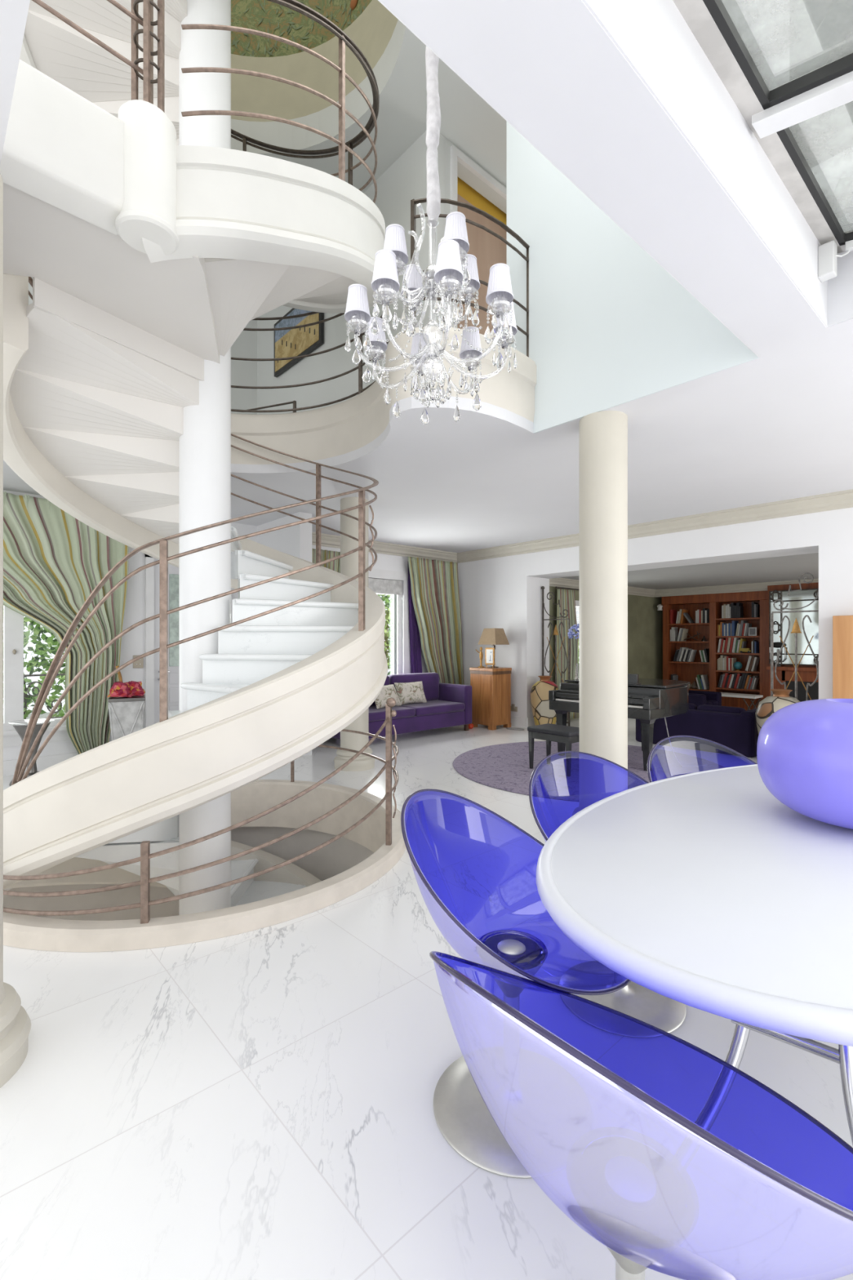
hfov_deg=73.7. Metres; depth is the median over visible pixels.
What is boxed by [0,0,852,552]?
ceiling
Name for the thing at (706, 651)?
book
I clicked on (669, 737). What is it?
swivel chair
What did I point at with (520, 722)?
baseboard
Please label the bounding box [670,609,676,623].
book
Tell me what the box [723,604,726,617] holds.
book
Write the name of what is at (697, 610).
book
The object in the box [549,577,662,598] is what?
trim
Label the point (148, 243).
spiral staircase
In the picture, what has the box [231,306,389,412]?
railing
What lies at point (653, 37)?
wall
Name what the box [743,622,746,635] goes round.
book
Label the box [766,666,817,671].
mantel shelf
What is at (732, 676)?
book
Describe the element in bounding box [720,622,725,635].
book
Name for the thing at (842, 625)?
tall cabinet
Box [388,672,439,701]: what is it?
cushion
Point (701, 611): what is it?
book
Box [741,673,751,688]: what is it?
book
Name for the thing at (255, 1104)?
floor
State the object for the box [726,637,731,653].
book
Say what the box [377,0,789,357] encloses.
wall
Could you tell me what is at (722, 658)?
book
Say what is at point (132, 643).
wall
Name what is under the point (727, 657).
book
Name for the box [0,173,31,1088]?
column
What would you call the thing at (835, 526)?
wall
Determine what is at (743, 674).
book
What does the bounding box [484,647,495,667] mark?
picture frame
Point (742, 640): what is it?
book
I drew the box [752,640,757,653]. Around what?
book
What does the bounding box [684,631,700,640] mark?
ornament
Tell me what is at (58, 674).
grille
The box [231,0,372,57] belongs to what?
mural
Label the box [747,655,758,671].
book
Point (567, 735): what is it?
piano bench
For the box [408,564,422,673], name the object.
curtain
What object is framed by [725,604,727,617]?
book
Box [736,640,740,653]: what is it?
book
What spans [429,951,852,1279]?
swivel chair
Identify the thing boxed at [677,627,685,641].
book
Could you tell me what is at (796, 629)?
screen
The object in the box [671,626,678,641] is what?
book
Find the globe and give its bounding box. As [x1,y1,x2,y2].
[733,661,742,671]
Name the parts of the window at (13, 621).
sill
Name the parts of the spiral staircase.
rail, rail, handrail, rail, rail, rail, rail, rail, rail, handrail, rail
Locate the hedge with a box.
[377,593,393,675]
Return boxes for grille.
[23,673,65,718]
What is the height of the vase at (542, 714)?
0.835 m
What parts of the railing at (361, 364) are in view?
handrail, rail, rail, rail, rail, post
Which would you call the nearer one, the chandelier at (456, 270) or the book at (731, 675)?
the chandelier at (456, 270)
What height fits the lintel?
0.520 m
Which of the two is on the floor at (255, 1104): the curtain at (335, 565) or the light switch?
the curtain at (335, 565)
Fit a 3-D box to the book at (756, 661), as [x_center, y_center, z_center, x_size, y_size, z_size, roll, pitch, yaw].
[6.205,0.454,10.719,0.196,0.270,0.098,0,0,-42]
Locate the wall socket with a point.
(513, 708)
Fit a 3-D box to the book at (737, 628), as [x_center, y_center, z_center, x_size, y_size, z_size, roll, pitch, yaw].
[6.003,-0.198,10.928,0.175,0.242,0.059,0,0,-42]
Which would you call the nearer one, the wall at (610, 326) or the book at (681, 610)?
the wall at (610, 326)
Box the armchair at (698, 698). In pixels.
[688,689,721,706]
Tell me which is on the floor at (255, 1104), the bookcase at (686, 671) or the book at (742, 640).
the bookcase at (686, 671)
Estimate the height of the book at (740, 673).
0.292 m
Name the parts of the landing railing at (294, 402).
post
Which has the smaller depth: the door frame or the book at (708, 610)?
the door frame
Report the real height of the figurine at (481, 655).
0.335 m
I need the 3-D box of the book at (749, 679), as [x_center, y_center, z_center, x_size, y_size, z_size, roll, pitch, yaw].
[6.138,0.809,10.777,0.175,0.239,0.083,0,0,-42]
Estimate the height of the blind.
0.230 m
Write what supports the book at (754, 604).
on the bookcase at (686, 671)
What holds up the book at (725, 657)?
on the bookcase at (686, 671)
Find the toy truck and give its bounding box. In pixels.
[739,648,751,653]
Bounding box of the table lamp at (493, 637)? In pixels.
[477,627,509,667]
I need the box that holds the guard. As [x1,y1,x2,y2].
[3,697,408,951]
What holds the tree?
on the floor at (46, 714)
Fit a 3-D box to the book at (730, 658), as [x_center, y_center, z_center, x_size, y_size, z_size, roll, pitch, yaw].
[5.926,0.469,11.014,0.175,0.241,0.026,0,0,-42]
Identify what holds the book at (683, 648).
on the bookcase at (686, 671)
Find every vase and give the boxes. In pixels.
[530,675,559,725]
[567,623,578,679]
[755,688,800,734]
[756,698,852,829]
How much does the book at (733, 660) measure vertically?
0.241 m
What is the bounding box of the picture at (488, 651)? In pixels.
[486,648,493,662]
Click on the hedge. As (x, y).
(388, 611)
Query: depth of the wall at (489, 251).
5.82 m
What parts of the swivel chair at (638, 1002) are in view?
stem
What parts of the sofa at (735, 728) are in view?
armrest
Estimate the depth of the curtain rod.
9.70 m
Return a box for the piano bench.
[527,723,578,776]
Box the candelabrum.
[768,641,786,666]
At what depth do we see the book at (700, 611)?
11.38 m
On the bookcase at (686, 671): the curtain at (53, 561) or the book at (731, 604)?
the book at (731, 604)
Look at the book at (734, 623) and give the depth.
10.93 m
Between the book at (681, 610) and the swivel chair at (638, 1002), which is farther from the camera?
the book at (681, 610)
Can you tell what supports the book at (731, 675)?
on the bookcase at (686, 671)
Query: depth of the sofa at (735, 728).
7.09 m
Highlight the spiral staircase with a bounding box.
[0,0,387,915]
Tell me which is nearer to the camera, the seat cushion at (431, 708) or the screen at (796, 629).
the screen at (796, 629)
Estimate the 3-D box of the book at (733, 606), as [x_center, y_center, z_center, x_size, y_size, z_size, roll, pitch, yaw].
[5.965,-0.541,10.970,0.175,0.241,0.026,0,0,-42]
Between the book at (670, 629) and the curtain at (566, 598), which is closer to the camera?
the curtain at (566, 598)
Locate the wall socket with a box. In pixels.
[511,703,517,711]
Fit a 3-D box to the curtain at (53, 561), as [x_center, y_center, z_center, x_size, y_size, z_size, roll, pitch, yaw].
[-4.192,-0.070,5.770,2.174,2.821,0.133,0,0,-42]
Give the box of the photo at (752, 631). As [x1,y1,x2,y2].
[749,628,755,635]
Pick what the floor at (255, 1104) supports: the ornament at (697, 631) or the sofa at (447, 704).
the sofa at (447, 704)
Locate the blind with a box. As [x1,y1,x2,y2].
[368,577,401,595]
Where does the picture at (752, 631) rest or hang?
on the bookcase at (686, 671)
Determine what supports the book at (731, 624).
on the bookcase at (686, 671)
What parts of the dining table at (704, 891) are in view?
leg, leg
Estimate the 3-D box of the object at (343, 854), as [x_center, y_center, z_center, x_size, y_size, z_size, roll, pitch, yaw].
[-1.540,2.949,3.960,3.100,2.502,3.100,0,0,-42]
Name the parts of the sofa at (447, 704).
armrest, armrest, leg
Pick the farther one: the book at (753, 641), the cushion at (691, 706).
the book at (753, 641)
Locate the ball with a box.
[468,723,473,728]
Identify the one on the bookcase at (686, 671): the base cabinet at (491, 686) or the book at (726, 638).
the book at (726, 638)
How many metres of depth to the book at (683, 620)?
11.66 m
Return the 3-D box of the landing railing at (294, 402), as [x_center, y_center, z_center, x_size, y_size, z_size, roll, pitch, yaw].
[-2.573,-2.260,6.040,2.289,0.640,0.535,0,0,-18]
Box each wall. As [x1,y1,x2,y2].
[3,276,428,760]
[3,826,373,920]
[231,0,852,193]
[257,121,759,755]
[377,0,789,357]
[457,176,506,342]
[457,553,549,717]
[549,586,662,719]
[582,0,852,327]
[767,582,818,696]
[818,506,852,699]
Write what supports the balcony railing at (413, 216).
on the balcony
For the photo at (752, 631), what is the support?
attached to the picture at (752, 631)
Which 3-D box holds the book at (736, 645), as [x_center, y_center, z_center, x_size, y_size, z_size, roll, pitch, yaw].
[5.993,0.125,10.939,0.175,0.242,0.059,0,0,-42]
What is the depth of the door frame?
5.50 m
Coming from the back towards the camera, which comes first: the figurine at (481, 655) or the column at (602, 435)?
the figurine at (481, 655)
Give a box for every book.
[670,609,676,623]
[670,629,671,641]
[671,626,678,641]
[672,675,678,679]
[673,630,678,641]
[674,649,679,661]
[675,611,679,623]
[676,647,682,661]
[677,608,682,623]
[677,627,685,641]
[679,647,688,661]
[680,608,688,623]
[680,629,688,641]
[681,649,686,662]
[682,612,694,623]
[683,648,692,662]
[684,649,689,662]
[688,649,697,662]
[695,610,697,622]
[697,609,698,622]
[697,674,703,688]
[698,609,702,622]
[699,649,703,662]
[700,674,709,689]
[701,610,702,622]
[701,649,705,662]
[702,608,706,622]
[703,648,709,662]
[705,610,706,622]
[706,608,709,622]
[717,638,721,652]
[717,674,722,687]
[719,673,724,687]
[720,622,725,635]
[720,638,725,652]
[720,654,726,670]
[721,605,723,618]
[721,640,725,652]
[721,672,732,687]
[722,622,726,635]
[722,657,724,670]
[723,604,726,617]
[724,637,728,653]
[724,656,726,670]
[724,675,729,688]
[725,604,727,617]
[726,623,728,635]
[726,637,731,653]
[726,656,732,670]
[726,673,734,688]
[727,604,730,617]
[728,622,732,635]
[728,637,733,653]
[728,657,729,670]
[728,674,734,688]
[729,657,731,670]
[730,603,736,617]
[730,623,732,635]
[731,657,736,671]
[731,672,740,688]
[732,621,738,635]
[732,637,740,653]
[733,605,734,617]
[733,672,742,688]
[734,605,736,617]
[734,640,737,653]
[735,623,740,635]
[736,602,742,617]
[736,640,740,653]
[736,675,741,688]
[738,606,743,617]
[738,620,747,635]
[738,638,746,653]
[738,673,745,688]
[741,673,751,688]
[742,622,745,635]
[742,641,746,653]
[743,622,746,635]
[743,674,753,688]
[745,622,751,635]
[745,655,751,671]
[746,675,753,688]
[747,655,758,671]
[750,675,758,689]
[751,601,757,617]
[751,657,759,671]
[751,677,759,689]
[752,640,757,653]
[754,604,759,617]
[755,604,759,617]
[755,641,759,653]
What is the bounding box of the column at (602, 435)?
[572,410,627,815]
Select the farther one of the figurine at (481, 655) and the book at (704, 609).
the book at (704, 609)
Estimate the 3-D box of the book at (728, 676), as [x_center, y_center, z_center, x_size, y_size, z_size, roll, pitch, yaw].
[5.881,0.804,11.069,0.182,0.250,0.090,0,0,-42]
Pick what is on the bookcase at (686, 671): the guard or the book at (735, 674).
the book at (735, 674)
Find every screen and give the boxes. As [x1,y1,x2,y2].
[541,586,569,726]
[770,572,818,701]
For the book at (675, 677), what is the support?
on the bookcase at (686, 671)
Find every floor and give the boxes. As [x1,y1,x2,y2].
[0,718,852,1279]
[26,711,65,719]
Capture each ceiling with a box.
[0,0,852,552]
[231,0,398,121]
[561,552,818,589]
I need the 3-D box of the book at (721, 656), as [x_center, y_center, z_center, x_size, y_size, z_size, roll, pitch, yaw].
[5.826,0.444,11.151,0.211,0.291,0.042,0,0,-42]
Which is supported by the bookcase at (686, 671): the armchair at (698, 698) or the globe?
the globe
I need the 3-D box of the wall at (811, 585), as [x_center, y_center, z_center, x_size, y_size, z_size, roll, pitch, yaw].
[7.758,0.175,9.022,0.500,2.450,4.060,0,0,-42]
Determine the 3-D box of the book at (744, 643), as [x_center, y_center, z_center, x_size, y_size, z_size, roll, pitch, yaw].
[6.059,0.135,10.855,0.160,0.221,0.052,0,0,-42]
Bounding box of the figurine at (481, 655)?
[475,646,484,667]
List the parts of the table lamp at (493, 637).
lamp shade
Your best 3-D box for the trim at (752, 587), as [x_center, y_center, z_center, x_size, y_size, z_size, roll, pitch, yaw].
[7.016,-0.978,9.491,0.117,0.144,6.750,0,0,-42]
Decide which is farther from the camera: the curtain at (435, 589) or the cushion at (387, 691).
the curtain at (435, 589)
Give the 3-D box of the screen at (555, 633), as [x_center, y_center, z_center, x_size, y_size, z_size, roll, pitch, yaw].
[2.063,0.260,9.108,0.070,2.280,0.541,0,0,-42]
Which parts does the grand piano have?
leg, lid, leg, leg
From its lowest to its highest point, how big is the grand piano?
1.000 m
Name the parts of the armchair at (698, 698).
armrest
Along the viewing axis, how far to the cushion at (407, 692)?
8.45 m
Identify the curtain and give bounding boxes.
[3,491,128,754]
[311,548,340,573]
[408,556,464,684]
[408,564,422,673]
[556,588,577,719]
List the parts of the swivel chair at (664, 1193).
stem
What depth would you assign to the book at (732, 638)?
10.94 m
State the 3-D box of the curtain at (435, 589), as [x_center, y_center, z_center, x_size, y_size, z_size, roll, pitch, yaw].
[0.196,-0.030,9.688,1.330,2.660,0.139,0,0,-42]
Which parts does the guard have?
post, rail, rail, rail, post, post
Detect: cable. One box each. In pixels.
[506,727,524,730]
[664,717,707,766]
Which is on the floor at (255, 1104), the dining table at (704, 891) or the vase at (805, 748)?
the dining table at (704, 891)
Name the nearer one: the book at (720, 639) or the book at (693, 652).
the book at (720, 639)
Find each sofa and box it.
[332,672,471,739]
[635,703,758,757]
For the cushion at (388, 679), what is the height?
0.450 m
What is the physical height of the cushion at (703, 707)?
0.210 m
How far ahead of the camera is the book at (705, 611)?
11.30 m
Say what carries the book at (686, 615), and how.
on the bookcase at (686, 671)
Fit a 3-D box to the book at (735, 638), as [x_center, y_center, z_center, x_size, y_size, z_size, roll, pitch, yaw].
[5.980,0.099,10.980,0.211,0.294,0.082,0,0,-42]
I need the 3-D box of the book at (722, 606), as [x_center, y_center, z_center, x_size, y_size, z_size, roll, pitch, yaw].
[5.829,-0.546,11.127,0.182,0.251,0.030,0,0,-42]
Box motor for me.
[817,240,852,282]
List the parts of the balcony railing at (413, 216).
post, rail, handrail, rail, rail, post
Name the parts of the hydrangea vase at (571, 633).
flower stem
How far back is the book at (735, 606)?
10.89 m
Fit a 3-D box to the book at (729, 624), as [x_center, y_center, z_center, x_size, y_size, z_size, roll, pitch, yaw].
[5.911,-0.203,11.035,0.182,0.251,0.030,0,0,-42]
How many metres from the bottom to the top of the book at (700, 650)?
0.240 m
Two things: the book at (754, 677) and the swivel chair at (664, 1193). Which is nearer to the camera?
the swivel chair at (664, 1193)
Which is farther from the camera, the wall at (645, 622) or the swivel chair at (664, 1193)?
the wall at (645, 622)
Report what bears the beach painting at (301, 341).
attached to the wall at (610, 326)
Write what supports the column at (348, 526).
on the floor at (255, 1104)
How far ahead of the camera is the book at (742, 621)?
10.82 m
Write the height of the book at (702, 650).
0.240 m
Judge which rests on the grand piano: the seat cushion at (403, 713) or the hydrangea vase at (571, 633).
the hydrangea vase at (571, 633)
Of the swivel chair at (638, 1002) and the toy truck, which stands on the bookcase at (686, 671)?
the toy truck
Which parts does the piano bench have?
leg, leg, seat, leg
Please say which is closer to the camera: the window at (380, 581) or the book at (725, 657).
the window at (380, 581)
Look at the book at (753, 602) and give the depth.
10.66 m
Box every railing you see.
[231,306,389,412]
[235,400,296,413]
[410,197,529,357]
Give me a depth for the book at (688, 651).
11.57 m
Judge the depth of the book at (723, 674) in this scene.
11.07 m
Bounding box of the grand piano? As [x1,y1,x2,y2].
[548,673,689,770]
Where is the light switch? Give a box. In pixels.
[133,655,143,668]
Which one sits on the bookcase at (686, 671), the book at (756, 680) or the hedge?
the book at (756, 680)
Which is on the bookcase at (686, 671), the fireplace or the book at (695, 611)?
the book at (695, 611)
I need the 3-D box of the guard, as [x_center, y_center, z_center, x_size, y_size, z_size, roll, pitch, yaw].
[-1.525,1.044,3.960,2.789,1.352,2.820,0,0,0]
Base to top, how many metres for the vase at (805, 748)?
0.410 m
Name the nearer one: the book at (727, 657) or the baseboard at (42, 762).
the baseboard at (42, 762)
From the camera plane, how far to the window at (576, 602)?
10.09 m
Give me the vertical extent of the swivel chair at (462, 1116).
0.908 m
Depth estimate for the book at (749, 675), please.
10.75 m
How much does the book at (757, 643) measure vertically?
0.221 m
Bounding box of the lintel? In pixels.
[526,511,818,578]
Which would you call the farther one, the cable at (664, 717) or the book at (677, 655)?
the book at (677, 655)
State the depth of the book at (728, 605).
10.98 m
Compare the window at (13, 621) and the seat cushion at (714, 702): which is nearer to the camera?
the window at (13, 621)
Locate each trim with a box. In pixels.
[311,532,457,562]
[457,488,852,563]
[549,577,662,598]
[653,578,818,597]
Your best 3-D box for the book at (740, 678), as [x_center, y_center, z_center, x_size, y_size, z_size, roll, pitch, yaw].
[6.022,0.809,10.906,0.175,0.239,0.083,0,0,-42]
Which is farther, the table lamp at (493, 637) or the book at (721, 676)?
the book at (721, 676)
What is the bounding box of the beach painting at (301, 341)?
[274,308,324,377]
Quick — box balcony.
[231,325,536,464]
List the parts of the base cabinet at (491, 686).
door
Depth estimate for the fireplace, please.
9.92 m
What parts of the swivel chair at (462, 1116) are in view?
stem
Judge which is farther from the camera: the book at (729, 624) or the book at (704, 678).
the book at (704, 678)
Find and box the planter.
[107,694,145,741]
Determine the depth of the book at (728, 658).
10.98 m
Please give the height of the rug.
0.016 m
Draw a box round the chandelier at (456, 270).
[344,45,517,425]
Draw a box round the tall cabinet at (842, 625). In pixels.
[832,615,852,698]
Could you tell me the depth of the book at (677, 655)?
11.73 m
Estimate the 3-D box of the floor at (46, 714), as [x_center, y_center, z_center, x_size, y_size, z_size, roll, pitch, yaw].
[-4.907,1.730,11.453,20.000,0.040,8.400,0,0,-42]
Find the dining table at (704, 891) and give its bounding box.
[535,764,852,1145]
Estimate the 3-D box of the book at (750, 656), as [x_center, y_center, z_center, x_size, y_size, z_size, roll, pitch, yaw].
[6.148,0.443,10.793,0.211,0.292,0.111,0,0,-42]
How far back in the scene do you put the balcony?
4.67 m
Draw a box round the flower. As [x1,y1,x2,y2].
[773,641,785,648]
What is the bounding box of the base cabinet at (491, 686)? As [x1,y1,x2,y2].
[469,666,511,730]
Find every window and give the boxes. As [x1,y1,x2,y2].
[3,604,71,747]
[368,568,411,674]
[575,600,578,607]
[672,0,852,253]
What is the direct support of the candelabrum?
on the fireplace
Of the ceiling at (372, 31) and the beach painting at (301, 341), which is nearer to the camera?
the ceiling at (372, 31)
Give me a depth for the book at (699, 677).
11.40 m
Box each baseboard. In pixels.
[3,752,78,776]
[511,715,535,728]
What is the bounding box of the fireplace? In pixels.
[766,666,818,702]
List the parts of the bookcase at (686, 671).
shelf, shelf, shelf, shelf, panel, shelf, shelf, shelf, shelf, shelf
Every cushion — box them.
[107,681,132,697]
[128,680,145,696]
[368,706,415,721]
[369,675,390,706]
[374,684,401,708]
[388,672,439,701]
[394,680,426,704]
[399,700,465,715]
[688,703,697,709]
[697,704,746,713]
[706,700,718,705]
[706,701,712,705]
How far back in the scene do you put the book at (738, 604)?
10.86 m
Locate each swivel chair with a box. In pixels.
[400,788,631,1177]
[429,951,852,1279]
[528,751,686,1037]
[647,735,757,782]
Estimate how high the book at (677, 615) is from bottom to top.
0.252 m
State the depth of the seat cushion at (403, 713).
7.83 m
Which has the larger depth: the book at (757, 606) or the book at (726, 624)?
the book at (726, 624)
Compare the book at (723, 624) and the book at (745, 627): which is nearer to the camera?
the book at (745, 627)
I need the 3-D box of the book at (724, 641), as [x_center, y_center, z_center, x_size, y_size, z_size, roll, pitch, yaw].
[5.838,0.125,11.112,0.175,0.242,0.059,0,0,-42]
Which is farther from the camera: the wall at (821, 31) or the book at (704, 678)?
the book at (704, 678)
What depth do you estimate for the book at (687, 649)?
11.60 m
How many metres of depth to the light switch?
6.68 m
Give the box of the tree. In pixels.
[23,617,65,719]
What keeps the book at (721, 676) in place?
on the bookcase at (686, 671)
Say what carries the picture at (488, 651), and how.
attached to the picture frame at (489, 651)
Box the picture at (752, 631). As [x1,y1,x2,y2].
[748,626,756,635]
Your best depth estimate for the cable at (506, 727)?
8.90 m
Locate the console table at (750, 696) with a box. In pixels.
[720,692,763,710]
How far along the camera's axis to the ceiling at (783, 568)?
8.87 m
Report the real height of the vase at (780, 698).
0.835 m
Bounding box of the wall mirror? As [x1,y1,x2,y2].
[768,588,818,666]
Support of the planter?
on the floor at (255, 1104)
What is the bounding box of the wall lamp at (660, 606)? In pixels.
[657,604,662,610]
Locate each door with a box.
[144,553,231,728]
[450,145,506,328]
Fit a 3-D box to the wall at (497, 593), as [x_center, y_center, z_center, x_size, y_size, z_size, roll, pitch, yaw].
[1.299,-0.070,9.855,0.600,2.940,1.570,0,0,-42]
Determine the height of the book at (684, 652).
0.249 m
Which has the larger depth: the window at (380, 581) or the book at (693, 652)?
the book at (693, 652)
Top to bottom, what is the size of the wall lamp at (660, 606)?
0.130 m
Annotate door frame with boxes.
[444,137,506,316]
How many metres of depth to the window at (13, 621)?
5.92 m
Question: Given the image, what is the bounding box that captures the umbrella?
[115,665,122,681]
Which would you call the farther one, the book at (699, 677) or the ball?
the book at (699, 677)
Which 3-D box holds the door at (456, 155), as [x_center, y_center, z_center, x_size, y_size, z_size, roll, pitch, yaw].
[0.720,-3.250,5.686,1.330,2.600,0.040,0,0,-42]
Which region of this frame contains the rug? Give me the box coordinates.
[453,741,725,801]
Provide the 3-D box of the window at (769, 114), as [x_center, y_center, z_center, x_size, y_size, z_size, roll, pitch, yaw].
[0.101,-1.750,0.070,6.444,0.401,1.570,0,0,-42]
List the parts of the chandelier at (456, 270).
lamp shade, candle glass, lamp shade, candle glass, lamp shade, arm, lamp shade, arm, candle glass, arm, arm, lamp shade, lamp shade, arm, stem, arm, candle glass, lamp shade, arm, arm, lamp shade, candle glass, candle glass, lamp shade, arm, lamp shade, candle glass, arm, lamp shade, candle glass, lamp shade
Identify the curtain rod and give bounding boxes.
[555,586,578,590]
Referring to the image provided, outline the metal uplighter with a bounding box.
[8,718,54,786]
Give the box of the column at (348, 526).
[333,497,375,771]
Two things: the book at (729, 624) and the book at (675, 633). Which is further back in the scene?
the book at (675, 633)
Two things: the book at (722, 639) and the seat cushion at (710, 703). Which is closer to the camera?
the seat cushion at (710, 703)
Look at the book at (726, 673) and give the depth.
11.04 m
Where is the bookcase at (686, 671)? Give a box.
[662,591,767,711]
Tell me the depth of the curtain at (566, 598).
9.67 m
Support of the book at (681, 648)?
on the bookcase at (686, 671)
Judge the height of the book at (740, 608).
0.221 m
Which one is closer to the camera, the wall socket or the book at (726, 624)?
the wall socket
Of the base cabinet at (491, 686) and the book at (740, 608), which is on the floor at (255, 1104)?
the base cabinet at (491, 686)
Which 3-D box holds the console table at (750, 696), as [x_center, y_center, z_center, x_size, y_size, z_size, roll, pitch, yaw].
[5.551,1.202,10.656,0.400,0.404,1.240,0,0,-42]
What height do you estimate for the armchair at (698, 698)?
0.620 m
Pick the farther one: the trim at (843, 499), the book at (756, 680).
the book at (756, 680)
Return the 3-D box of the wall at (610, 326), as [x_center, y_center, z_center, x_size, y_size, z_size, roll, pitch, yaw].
[-0.188,-1.600,5.466,0.176,6.000,6.215,0,0,-42]

